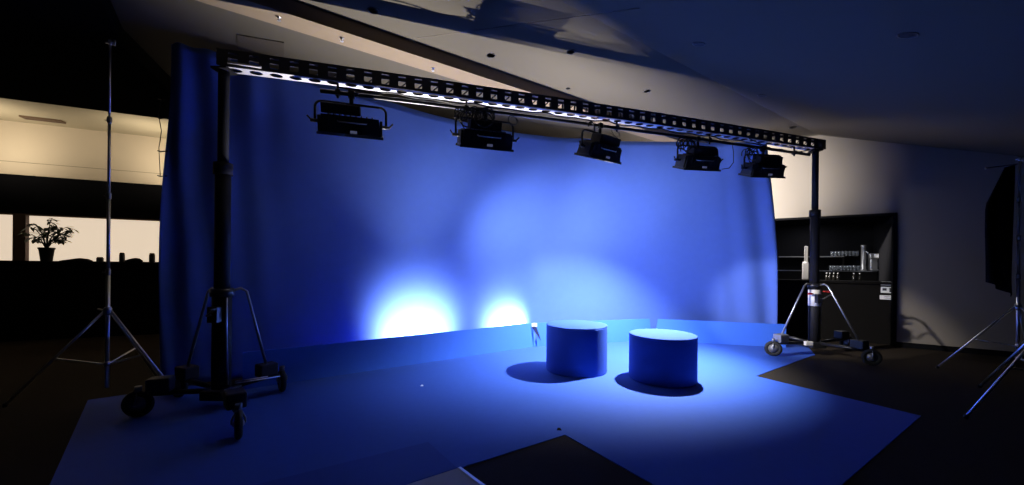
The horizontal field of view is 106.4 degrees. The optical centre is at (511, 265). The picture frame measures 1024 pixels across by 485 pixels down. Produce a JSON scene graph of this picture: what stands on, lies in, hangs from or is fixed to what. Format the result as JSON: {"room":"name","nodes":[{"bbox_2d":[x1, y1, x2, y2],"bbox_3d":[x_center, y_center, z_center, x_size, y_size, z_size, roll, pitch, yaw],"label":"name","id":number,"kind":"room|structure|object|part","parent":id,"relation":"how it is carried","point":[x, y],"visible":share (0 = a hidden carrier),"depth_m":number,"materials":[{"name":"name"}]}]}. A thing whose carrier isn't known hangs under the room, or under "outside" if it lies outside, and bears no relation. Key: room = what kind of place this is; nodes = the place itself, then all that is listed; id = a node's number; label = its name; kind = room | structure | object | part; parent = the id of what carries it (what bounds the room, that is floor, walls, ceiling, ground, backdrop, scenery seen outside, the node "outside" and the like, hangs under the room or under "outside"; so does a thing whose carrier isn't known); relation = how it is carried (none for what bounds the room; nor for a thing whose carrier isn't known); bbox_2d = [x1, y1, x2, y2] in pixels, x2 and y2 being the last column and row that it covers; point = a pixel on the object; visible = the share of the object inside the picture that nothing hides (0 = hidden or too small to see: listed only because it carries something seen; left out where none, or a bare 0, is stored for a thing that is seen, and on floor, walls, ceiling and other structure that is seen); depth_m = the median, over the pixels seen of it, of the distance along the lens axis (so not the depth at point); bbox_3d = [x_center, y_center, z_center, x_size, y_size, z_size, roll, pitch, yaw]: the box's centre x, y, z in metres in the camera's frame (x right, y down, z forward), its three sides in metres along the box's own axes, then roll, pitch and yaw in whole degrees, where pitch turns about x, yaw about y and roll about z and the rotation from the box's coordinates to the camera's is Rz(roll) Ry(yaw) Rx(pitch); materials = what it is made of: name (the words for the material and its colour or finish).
{"room":"studio","nodes":[
{"label":"studio","id":0,"kind":"room"},
{"bbox_2d":[0,260,158,262],"bbox_3d":[-3.190,0.711,10.794,21.000,1.520,0.100,1,0,-24],"label":"wall","id":1,"kind":"structure","parent":0,"point":[0,260],"depth_m":7.83,"materials":[{"name":"paint"}]},
{"bbox_2d":[0,214,12,260],"bbox_3d":[-11.427,-0.598,7.182,2.991,0.950,0.040,1,0,-24],"label":"window","id":2,"kind":"structure","parent":1,"relation":"in","point":[6,221],"depth_m":7.71,"materials":[{"name":"beige glass"}]},
{"bbox_2d":[12,213,28,260],"bbox_3d":[-9.955,-0.585,7.776,0.183,0.950,0.140,1,0,-24],"label":"trim","id":3,"kind":"structure","parent":1,"relation":"attached to","point":[20,250],"depth_m":7.72,"materials":[{"name":"brown wood"}]},
{"bbox_2d":[0,213,159,261],"bbox_3d":[-7.287,-0.561,8.957,12.000,0.950,0.130,1,0,-24],"label":"window","id":4,"kind":"structure","parent":1,"relation":"in","point":[134,238],"depth_m":8.26,"materials":[{"name":"beige glass"}]},
{"bbox_2d":[0,120,166,184],"bbox_3d":[-3.151,-2.313,10.766,21.000,1.070,0.100,1,0,-24],"label":"wall","id":5,"kind":"structure","parent":0,"point":[31,143],"depth_m":8.06,"materials":[{"name":"paint"}]},
{"bbox_2d":[0,160,159,173],"bbox_3d":[-3.132,-2.033,10.718,21.000,0.010,0.006,1,0,-24],"label":"trim","id":6,"kind":"structure","parent":5,"relation":"attached to","point":[0,160],"depth_m":8.04,"materials":[{"name":"white paint"}]},
{"bbox_2d":[0,174,161,219],"bbox_3d":[-3.171,-1.389,10.794,21.000,0.780,0.120,1,0,-24],"label":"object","id":7,"kind":"structure","parent":5,"relation":"attached to","point":[24,194],"depth_m":8.07,"materials":[{"name":"black"}]},
{"bbox_2d":[0,98,167,137],"bbox_3d":[-8.748,-2.896,7.241,11.474,0.006,2.600,1,0,-24],"label":"ceiling","id":8,"kind":"structure","parent":0,"point":[10,109],"depth_m":7.50,"materials":[{"name":"paint"}]},
{"bbox_2d":[19,115,65,123],"bbox_3d":[-9.231,-2.881,7.538,0.580,0.030,0.160,1,0,-24],"label":"ceiling vent","id":9,"kind":"object","parent":8,"relation":"attached to","point":[21,116],"visible":1,"depth_m":7.52,"materials":[{"name":"brown metal"}]},
{"bbox_2d":[0,0,170,117],"bbox_3d":[-8.325,-2.780,3.076,10.300,0.210,8.153,1,0,0],"label":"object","id":10,"kind":"structure","parent":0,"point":[54,52],"depth_m":4.98,"materials":[{"name":"black"}]},
{"bbox_2d":[157,42,777,383],"bbox_3d":[0.308,-0.586,6.726,10.063,4.163,1.358,1,0,-18],"label":"cloth","id":11,"kind":"object","parent":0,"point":[413,230],"visible":0.79,"depth_m":6.41,"materials":[{"name":"blue fabric"}]},
{"bbox_3d":[-4.276,-1.554,4.650,0.047,0.931,0.008,1,0,0],"label":"tie cord","id":12,"kind":"part","parent":11,"relation":"part of","materials":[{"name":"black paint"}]},
{"bbox_2d":[0,334,1023,484],"bbox_3d":[-0.014,1.550,7.750,28.000,0.100,18.500,1,0,0],"label":"floor","id":13,"kind":"structure","parent":0,"point":[941,447],"depth_m":4.07,"materials":[{"name":"carpet"}]},
{"bbox_2d":[0,261,158,341],"bbox_3d":[-7.583,0.682,8.361,11.000,1.500,0.730,1,0,-24],"label":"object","id":14,"kind":"object","parent":13,"relation":"on","point":[39,300],"depth_m":7.54,"materials":[{"name":"black"}]},
{"bbox_2d":[16,218,78,261],"bbox_3d":[-9.239,-0.523,7.665,1.169,0.879,0.418,1,0,-8],"label":"potted plant","id":15,"kind":"object","parent":14,"relation":"on","point":[46,253],"visible":1,"depth_m":7.62,"materials":[{"name":"green plant"}]},
{"bbox_3d":[-9.281,-0.226,7.637,0.234,0.285,0.234,1,0,0],"label":"pot","id":16,"kind":"part","parent":15,"relation":"part of","materials":[{"name":"black ceramic"}]},
{"bbox_3d":[-9.222,-0.635,7.638,0.991,0.618,0.205,1,0,0],"label":"stem","id":17,"kind":"part","parent":15,"relation":"part of","materials":[{"name":"plant"}]},
{"bbox_2d":[59,258,92,261],"bbox_3d":[-8.931,-0.122,7.846,0.640,0.083,0.288,1,0,0],"label":"folded cloth","id":18,"kind":"object","parent":14,"relation":"on","point":[75,259],"visible":0.93,"depth_m":7.75,"materials":[{"name":"black fabric"}]},
{"bbox_2d":[0,261,158,265],"bbox_3d":[-7.576,-0.038,8.361,11.000,0.060,0.730,1,0,-24],"label":"countertop","id":19,"kind":"structure","parent":14,"relation":"on","point":[1,262],"depth_m":7.52,"materials":[{"name":"black"}]},
{"bbox_2d":[96,257,103,261],"bbox_3d":[-8.558,-0.132,7.956,0.110,0.110,0.110,1,0,0],"label":"jar","id":20,"kind":"object","parent":14,"relation":"on","point":[98,259],"visible":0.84,"depth_m":7.92,"materials":[{"name":"black"}]},
{"bbox_2d":[119,253,124,262],"bbox_3d":[-8.242,-0.179,8.095,0.090,0.210,0.090,1,0,0],"label":"jar","id":21,"kind":"object","parent":14,"relation":"on","point":[121,255],"visible":0.91,"depth_m":8.07,"materials":[{"name":"black"}]},
{"bbox_2d":[125,258,142,262],"bbox_3d":[-8.118,-0.124,8.204,0.400,0.102,0.180,1,0,0],"label":"folded cloth","id":22,"kind":"object","parent":14,"relation":"on","point":[132,260],"visible":0.94,"depth_m":8.14,"materials":[{"name":"black fabric"}]},
{"bbox_2d":[149,253,154,262],"bbox_3d":[-7.794,-0.175,8.293,0.100,0.210,0.100,1,0,0],"label":"jar","id":23,"kind":"object","parent":14,"relation":"on","point":[151,255],"visible":1,"depth_m":8.26,"materials":[{"name":"black"}]},
{"bbox_2d":[2,39,163,406],"bbox_3d":[-4.602,-0.516,4.229,0.952,3.950,1.232,1,0,38],"label":"stand","id":24,"kind":"object","parent":13,"relation":"on","point":[107,311],"visible":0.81,"depth_m":4.21,"materials":[{"name":"silver metal"}]},
{"bbox_3d":[-4.858,0.967,4.080,0.807,0.959,0.027,1,0,-19],"label":"leg","id":25,"kind":"part","parent":24,"relation":"part of","materials":[{"name":"silver metal"}]},
{"bbox_3d":[-4.537,0.970,4.615,0.027,0.959,0.766,1,0,-11],"label":"leg","id":26,"kind":"part","parent":24,"relation":"part of","materials":[{"name":"silver metal"}]},
{"bbox_3d":[-4.160,0.974,4.325,0.563,0.956,0.216,1,0,0],"label":"leg","id":27,"kind":"part","parent":24,"relation":"part of","materials":[{"name":"silver metal"}]},
{"bbox_2d":[407,467,484,484],"bbox_3d":[-0.226,1.490,2.327,0.417,0.016,1.042,1,0,-40],"label":"board","id":28,"kind":"object","parent":13,"relation":"on","point":[458,476],"visible":1,"depth_m":2.66,"materials":[{"name":"metal"}]},
{"bbox_2d":[50,341,920,484],"bbox_3d":[1.152,1.507,4.855,10.530,0.006,5.020,1,0,-32],"label":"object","id":29,"kind":"object","parent":13,"relation":"on","point":[735,426],"visible":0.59,"depth_m":3.61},
{"bbox_2d":[121,66,287,439],"bbox_3d":[-3.068,-0.284,3.745,1.337,3.513,1.512,1,0,-14],"label":"stand","id":30,"kind":"object","parent":29,"relation":"on","point":[138,403],"visible":1,"depth_m":3.92,"materials":[{"name":"black paint"}]},
{"bbox_3d":[-3.336,1.265,3.846,0.526,0.086,0.056,1,0,-23],"label":"leg","id":31,"kind":"part","parent":30,"relation":"part of","materials":[{"name":"black metal"}]},
{"bbox_3d":[-3.386,1.265,4.134,0.633,0.086,0.056,1,0,23],"label":"leg","id":32,"kind":"part","parent":30,"relation":"part of","materials":[{"name":"black metal"}]},
{"bbox_3d":[-2.932,0.774,3.940,0.024,0.901,0.036,1,0,0],"label":"guide rod","id":33,"kind":"part","parent":30,"relation":"part of","materials":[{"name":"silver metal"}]},
{"bbox_3d":[-2.731,1.185,4.020,0.287,0.030,0.012,1,0,-25],"label":"brace rod","id":34,"kind":"part","parent":30,"relation":"part of","materials":[{"name":"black metal"}]},
{"bbox_3d":[-2.856,1.269,4.248,0.056,0.086,0.474,1,0,32],"label":"leg","id":35,"kind":"part","parent":30,"relation":"part of","materials":[{"name":"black metal"}]},
{"bbox_3d":[-2.731,1.226,4.130,0.270,0.030,0.347,1,0,0],"label":"brace rod","id":36,"kind":"part","parent":30,"relation":"part of","materials":[{"name":"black metal"}]},
{"bbox_2d":[216,48,825,150],"bbox_3d":[1.252,-2.139,5.395,9.031,0.267,0.184,1,0,-19],"label":"lighting truss","id":37,"kind":"object","parent":30,"relation":"on","point":[223,56],"visible":0.92,"depth_m":4.82,"materials":[{"name":"metal"}]},
{"bbox_2d":[320,83,810,155],"bbox_3d":[1.553,-1.987,5.508,7.785,0.180,0.064,0,0,-19],"label":"pipe","id":38,"kind":"object","parent":37,"relation":"hanging from","point":[336,92],"visible":0.85,"depth_m":5.08,"materials":[{"name":"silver metal"}]},
{"bbox_2d":[306,90,392,139],"bbox_3d":[-1.835,-1.713,4.380,0.915,0.555,0.354,0,0,-19],"label":"stage light","id":39,"kind":"object","parent":38,"relation":"hanging from","point":[334,124],"visible":1,"depth_m":4.24,"materials":[{"name":"black paint"}]},
{"bbox_3d":[-2.173,-1.631,4.244,0.187,0.067,0.058,0,0,-19],"label":"tilt knob","id":40,"kind":"part","parent":39,"relation":"part of","materials":[{"name":"black metal"}]},
{"bbox_3d":[-1.767,-1.590,4.241,0.333,0.038,0.037,0,0,-19],"label":"handle","id":41,"kind":"part","parent":39,"relation":"part of","materials":[{"name":"metal"}]},
{"bbox_3d":[-1.483,-1.632,4.476,0.187,0.067,0.058,0,0,-19],"label":"tilt knob","id":42,"kind":"part","parent":39,"relation":"part of","materials":[{"name":"black metal"}]},
{"bbox_2d":[450,106,518,151],"bbox_3d":[-0.339,-1.727,4.862,0.915,0.555,0.396,0,0,-19],"label":"stage light","id":43,"kind":"object","parent":38,"relation":"hanging from","point":[480,133],"visible":0.99,"depth_m":4.74,"materials":[{"name":"black paint"}]},
{"bbox_3d":[-0.278,-1.604,4.742,0.333,0.038,0.037,0,0,-19],"label":"handle","id":44,"kind":"part","parent":43,"relation":"part of","materials":[{"name":"metal"}]},
{"bbox_2d":[337,86,812,153],"bbox_3d":[1.657,-1.996,5.479,7.609,0.097,0.057,1,0,-19],"label":"power cable","id":45,"kind":"object","parent":38,"relation":"attached to","point":[337,86],"visible":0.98,"depth_m":5.05,"materials":[{"name":"black rubber"}]},
{"bbox_2d":[574,121,621,163],"bbox_3d":[1.234,-1.734,5.413,0.865,0.555,0.354,0,0,-35],"label":"stage light","id":46,"kind":"object","parent":38,"relation":"hanging from","point":[603,147],"visible":0.99,"depth_m":5.28,"materials":[{"name":"black paint"}]},
{"bbox_2d":[672,136,722,171],"bbox_3d":[2.888,-1.732,5.971,0.855,0.555,0.354,0,0,-10],"label":"stage light","id":47,"kind":"object","parent":38,"relation":"hanging from","point":[696,157],"visible":1,"depth_m":5.83,"materials":[{"name":"black paint"}]},
{"bbox_2d":[722,142,733,169],"bbox_3d":[3.438,-1.752,6.090,0.213,0.447,0.028,1,0,-12],"label":"power cable","id":48,"kind":"object","parent":38,"relation":"hanging from","point":[731,142],"visible":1,"depth_m":6.11,"materials":[{"name":"black rubber"}]},
{"bbox_2d":[738,146,786,177],"bbox_3d":[4.191,-1.724,6.410,0.845,0.555,0.354,0,0,-7],"label":"stage light","id":49,"kind":"object","parent":38,"relation":"hanging from","point":[763,165],"visible":0.95,"depth_m":6.27,"materials":[{"name":"black paint"}]},
{"bbox_2d":[749,138,815,152],"bbox_3d":[4.546,-1.981,6.410,1.539,0.143,0.016,1,0,-19],"label":"power cable","id":50,"kind":"object","parent":37,"relation":"hanging from","point":[749,138],"visible":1,"depth_m":6.37,"materials":[{"name":"black rubber"}]},
{"bbox_2d":[242,334,419,388],"bbox_3d":[-2.300,1.253,5.185,2.204,0.440,0.018,1,0,-35],"label":"kickboard","id":51,"kind":"object","parent":29,"relation":"on","point":[301,363],"visible":0.86,"depth_m":5.14,"materials":[{"name":"blue"}]},
{"bbox_2d":[256,442,456,484],"bbox_3d":[-1.266,1.481,2.493,1.775,0.004,0.779,1,0,-37],"label":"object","id":52,"kind":"object","parent":29,"relation":"on","point":[407,465],"visible":1,"depth_m":2.77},
{"bbox_2d":[420,323,535,363],"bbox_3d":[-0.479,1.270,6.489,2.271,0.440,0.018,1,0,-36],"label":"kickboard","id":53,"kind":"object","parent":29,"relation":"on","point":[439,346],"visible":1,"depth_m":6.37,"materials":[{"name":"blue paint"}]},
{"bbox_2d":[532,323,540,339],"bbox_3d":[0.450,1.223,7.092,0.175,0.325,0.085,1,0,0],"label":"clip","id":54,"kind":"object","parent":53,"relation":"attached to","point":[534,325],"visible":1,"depth_m":7.07,"materials":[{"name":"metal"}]},
{"bbox_2d":[546,320,606,377],"bbox_3d":[0.934,1.173,5.560,0.870,0.660,0.870,1,0,0],"label":"podium","id":55,"kind":"object","parent":29,"relation":"on","point":[574,348],"visible":1,"depth_m":5.19,"materials":[{"name":"blue fabric"}]},
{"bbox_2d":[537,319,650,345],"bbox_3d":[1.667,1.289,7.500,2.513,0.440,0.018,1,0,-17],"label":"kickboard","id":56,"kind":"object","parent":29,"relation":"on","point":[617,330],"visible":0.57,"depth_m":7.62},
{"bbox_2d":[629,329,697,387],"bbox_3d":[2.024,1.212,5.160,0.860,0.600,0.860,1,0,0],"label":"podium","id":57,"kind":"object","parent":29,"relation":"on","point":[665,358],"visible":1,"depth_m":4.81,"materials":[{"name":"blue fabric"}]},
{"bbox_2d":[656,319,785,347],"bbox_3d":[4.035,1.310,7.536,2.355,0.440,0.018,1,0,15],"label":"kickboard","id":58,"kind":"object","parent":29,"relation":"on","point":[712,332],"visible":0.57,"depth_m":7.48,"materials":[{"name":"blue paint"}]},
{"bbox_2d":[764,149,882,365],"bbox_3d":[5.343,-0.253,6.800,1.550,3.602,1.352,1,0,28],"label":"stand","id":59,"kind":"object","parent":29,"relation":"on","point":[869,356],"visible":0.84,"depth_m":6.73,"materials":[{"name":"black paint"}]},
{"bbox_3d":[4.904,1.339,6.672,0.787,0.086,0.056,1,0,-16],"label":"leg","id":60,"kind":"part","parent":59,"relation":"part of","materials":[{"name":"black metal"}]},
{"bbox_3d":[5.220,1.342,7.210,0.056,0.086,0.707,1,0,-19],"label":"leg","id":61,"kind":"part","parent":59,"relation":"part of","materials":[{"name":"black metal"}]},
{"bbox_3d":[5.078,1.326,6.560,0.130,0.070,0.060,1,0,0],"label":"label plate","id":62,"kind":"part","parent":59,"relation":"part of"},
{"bbox_3d":[5.448,0.849,6.760,0.024,0.901,0.036,1,0,0],"label":"guide rod","id":63,"kind":"part","parent":59,"relation":"part of","materials":[{"name":"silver metal"}]},
{"bbox_3d":[5.783,1.347,6.928,0.729,0.086,0.056,1,0,-17],"label":"leg","id":64,"kind":"part","parent":59,"relation":"part of","materials":[{"name":"black metal"}]},
{"bbox_3d":[5.481,1.344,6.370,0.056,0.086,0.736,1,0,-16],"label":"leg","id":65,"kind":"part","parent":59,"relation":"part of","materials":[{"name":"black metal"}]},
{"bbox_2d":[777,279,890,344],"bbox_3d":[6.613,0.935,8.560,2.630,1.250,0.650,1,0,34],"label":"bar counter","id":66,"kind":"object","parent":13,"relation":"on","point":[869,315],"depth_m":8.03,"materials":[{"name":"black"}]},
{"bbox_2d":[802,246,808,279],"bbox_3d":[6.715,-0.070,8.762,0.130,0.760,0.120,1,0,34],"label":"bottle","id":67,"kind":"object","parent":66,"relation":"on","point":[805,265],"visible":0.98,"depth_m":8.72,"materials":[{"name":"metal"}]},
{"bbox_2d":[778,256,876,280],"bbox_3d":[7.320,0.661,9.617,2.630,1.810,0.460,1,0,34],"label":"bar shelf","id":68,"kind":"object","parent":66,"relation":"on","point":[782,274],"visible":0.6,"depth_m":9.20,"materials":[{"name":"metal"}]},
{"bbox_3d":[7.493,-0.233,9.639,1.300,0.020,0.220,1,0,34],"label":"shelf","id":69,"kind":"part","parent":68,"relation":"part of","materials":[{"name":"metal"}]},
{"bbox_2d":[860,245,867,270],"bbox_3d":[8.169,-0.186,8.870,0.120,0.600,0.178,1,0,0],"label":"glass tower","id":70,"kind":"object","parent":68,"relation":"on","point":[863,247],"visible":1,"depth_m":8.87,"materials":[{"name":"glass"}]},
{"bbox_2d":[868,253,878,270],"bbox_3d":[8.430,-0.084,8.713,0.480,0.400,0.360,1,0,34],"label":"coffee machine","id":71,"kind":"object","parent":68,"relation":"on","point":[872,257],"visible":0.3,"depth_m":8.73,"materials":[{"name":"metal"}]},
{"bbox_2d":[778,279,890,284],"bbox_3d":[6.618,0.335,8.560,2.630,0.050,0.650,1,0,34],"label":"countertop","id":72,"kind":"structure","parent":66,"relation":"on","point":[779,280],"depth_m":8.05,"materials":[{"name":"black"}]},
{"bbox_2d":[880,295,890,299],"bbox_3d":[7.511,0.629,7.646,0.250,0.085,0.008,1,0,34],"label":"notice","id":73,"kind":"object","parent":66,"relation":"attached to","point":[886,297],"visible":0.64,"depth_m":7.66,"materials":[{"name":"paper"}]},
{"bbox_2d":[881,287,890,292],"bbox_3d":[7.525,0.479,7.638,0.250,0.120,0.008,1,0,34],"label":"notice","id":74,"kind":"object","parent":66,"relation":"attached to","point":[883,289],"visible":0.67,"depth_m":7.66,"materials":[{"name":"paper"}]},
{"bbox_2d":[936,157,1023,368],"bbox_3d":[7.225,0.010,5.275,1.490,3.110,1.188,1,0,0],"label":"stand","id":75,"kind":"object","parent":13,"relation":"on","point":[1018,307],"visible":0.97,"depth_m":5.46,"materials":[{"name":"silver metal"}]},
{"bbox_3d":[6.837,1.063,5.657,0.805,0.979,0.027,1,0,28],"label":"leg","id":76,"kind":"part","parent":75,"relation":"part of","materials":[{"name":"silver metal"}]},
{"bbox_2d":[985,164,1017,296],"bbox_3d":[7.006,-0.511,5.503,0.447,1.909,0.086,1,0,0],"label":"flag","id":77,"kind":"object","parent":75,"relation":"attached to","point":[999,210],"visible":1,"depth_m":5.50,"materials":[{"name":"fabric"}]},
{"bbox_3d":[7.023,-1.432,5.490,0.424,0.067,0.020,1,0,5],"label":"arm","id":78,"kind":"part","parent":77,"relation":"part of","materials":[{"name":"black metal"}]},
{"bbox_3d":[7.589,1.069,5.662,0.818,0.979,0.027,1,0,-28],"label":"leg","id":79,"kind":"part","parent":75,"relation":"part of","materials":[{"name":"silver metal"}]},
{"bbox_2d":[963,344,1023,418],"bbox_3d":[5.348,0.233,4.050,1.540,2.630,1.738,1,0,0],"label":"stand","id":80,"kind":"object","parent":13,"relation":"on","point":[965,416],"visible":1,"depth_m":3.92,"materials":[{"name":"silver metal"}]},
{"bbox_3d":[5.836,1.034,4.454,0.027,1.020,0.964,1,0,19],"label":"leg","id":81,"kind":"part","parent":80,"relation":"part of","materials":[{"name":"silver metal"}]},
{"bbox_2d":[111,0,1023,156],"bbox_3d":[-5.650,-2.190,7.513,26.996,1.562,21.197,1,0,-34],"label":"ceiling","id":82,"kind":"structure","parent":0,"point":[832,68],"depth_m":4.61,"materials":[{"name":"paint"}]},
{"bbox_2d":[237,34,283,56],"bbox_3d":[-3.248,-2.843,4.939,0.566,0.012,0.438,1,0,-26],"label":"access hatch","id":83,"kind":"object","parent":82,"relation":"attached to","point":[246,43],"visible":0.86,"depth_m":4.93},
{"bbox_2d":[367,7,378,14],"bbox_3d":[-1.542,-2.831,4.248,0.124,0.006,0.124,1,0,0],"label":"recessed light","id":84,"kind":"object","parent":82,"relation":"in","point":[372,10],"visible":1,"depth_m":4.25,"materials":[{"name":"black paint"}]},
{"bbox_2d":[196,0,705,142],"bbox_3d":[-2.490,-2.763,4.177,18.497,0.160,0.300,1,0,-34],"label":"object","id":85,"kind":"structure","parent":82,"relation":"attached to","point":[296,16],"depth_m":4.69,"materials":[{"name":"paint"}]},
{"bbox_2d":[486,53,495,57],"bbox_3d":[-0.282,-2.820,5.136,0.124,0.006,0.124,1,0,0],"label":"recessed light","id":86,"kind":"object","parent":82,"relation":"in","point":[489,55],"visible":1,"depth_m":5.13,"materials":[{"name":"black paint"}]},
{"bbox_2d":[419,8,639,37],"bbox_3d":[0.093,-2.715,4.412,2.630,0.213,0.227,1,0,20],"label":"trim","id":87,"kind":"structure","parent":82,"relation":"attached to","point":[634,8],"depth_m":4.41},
{"bbox_2d":[566,49,575,54],"bbox_3d":[0.776,-2.810,5.035,0.124,0.006,0.124,1,0,0],"label":"recessed light","id":88,"kind":"object","parent":82,"relation":"in","point":[571,51],"visible":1,"depth_m":5.04,"materials":[{"name":"black paint"}]},
{"bbox_2d":[692,42,705,46],"bbox_3d":[2.189,-2.596,4.483,0.148,0.053,0.140,1,0,-25],"label":"recessed light","id":89,"kind":"object","parent":82,"relation":"in","point":[698,44],"visible":1,"depth_m":4.49,"materials":[{"name":"black paint"}]},
{"bbox_2d":[897,32,919,38],"bbox_3d":[3.471,-2.022,3.357,0.148,0.053,0.140,1,0,-43],"label":"recessed light","id":90,"kind":"object","parent":82,"relation":"in","point":[905,35],"visible":1,"depth_m":3.36,"materials":[{"name":"black paint"}]},
{"bbox_2d":[775,216,891,281],"bbox_3d":[6.970,0.063,9.084,2.890,3.000,1.980,1,0,34],"label":"wall","id":91,"kind":"structure","parent":0,"point":[836,234],"depth_m":9.35,"materials":[{"name":"grey paint"}]},
{"bbox_2d":[767,135,1023,351],"bbox_3d":[6.622,-0.600,8.058,8.701,4.320,0.120,1,0,34],"label":"wall","id":92,"kind":"structure","parent":0,"point":[939,196],"depth_m":7.18,"materials":[{"name":"paint"}]},
{"bbox_2d":[775,212,897,346],"bbox_3d":[6.385,0.255,8.210,2.660,2.605,0.142,1,0,34],"label":"trim","id":93,"kind":"structure","parent":92,"relation":"attached to","point":[894,215],"depth_m":7.45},
{"bbox_2d":[896,342,1023,357],"bbox_3d":[8.815,1.529,6.502,3.294,0.100,0.015,1,0,34],"label":"baseboard","id":94,"kind":"structure","parent":92,"relation":"attached to","point":[898,344],"depth_m":6.99,"materials":[{"name":"black"}]}
]}

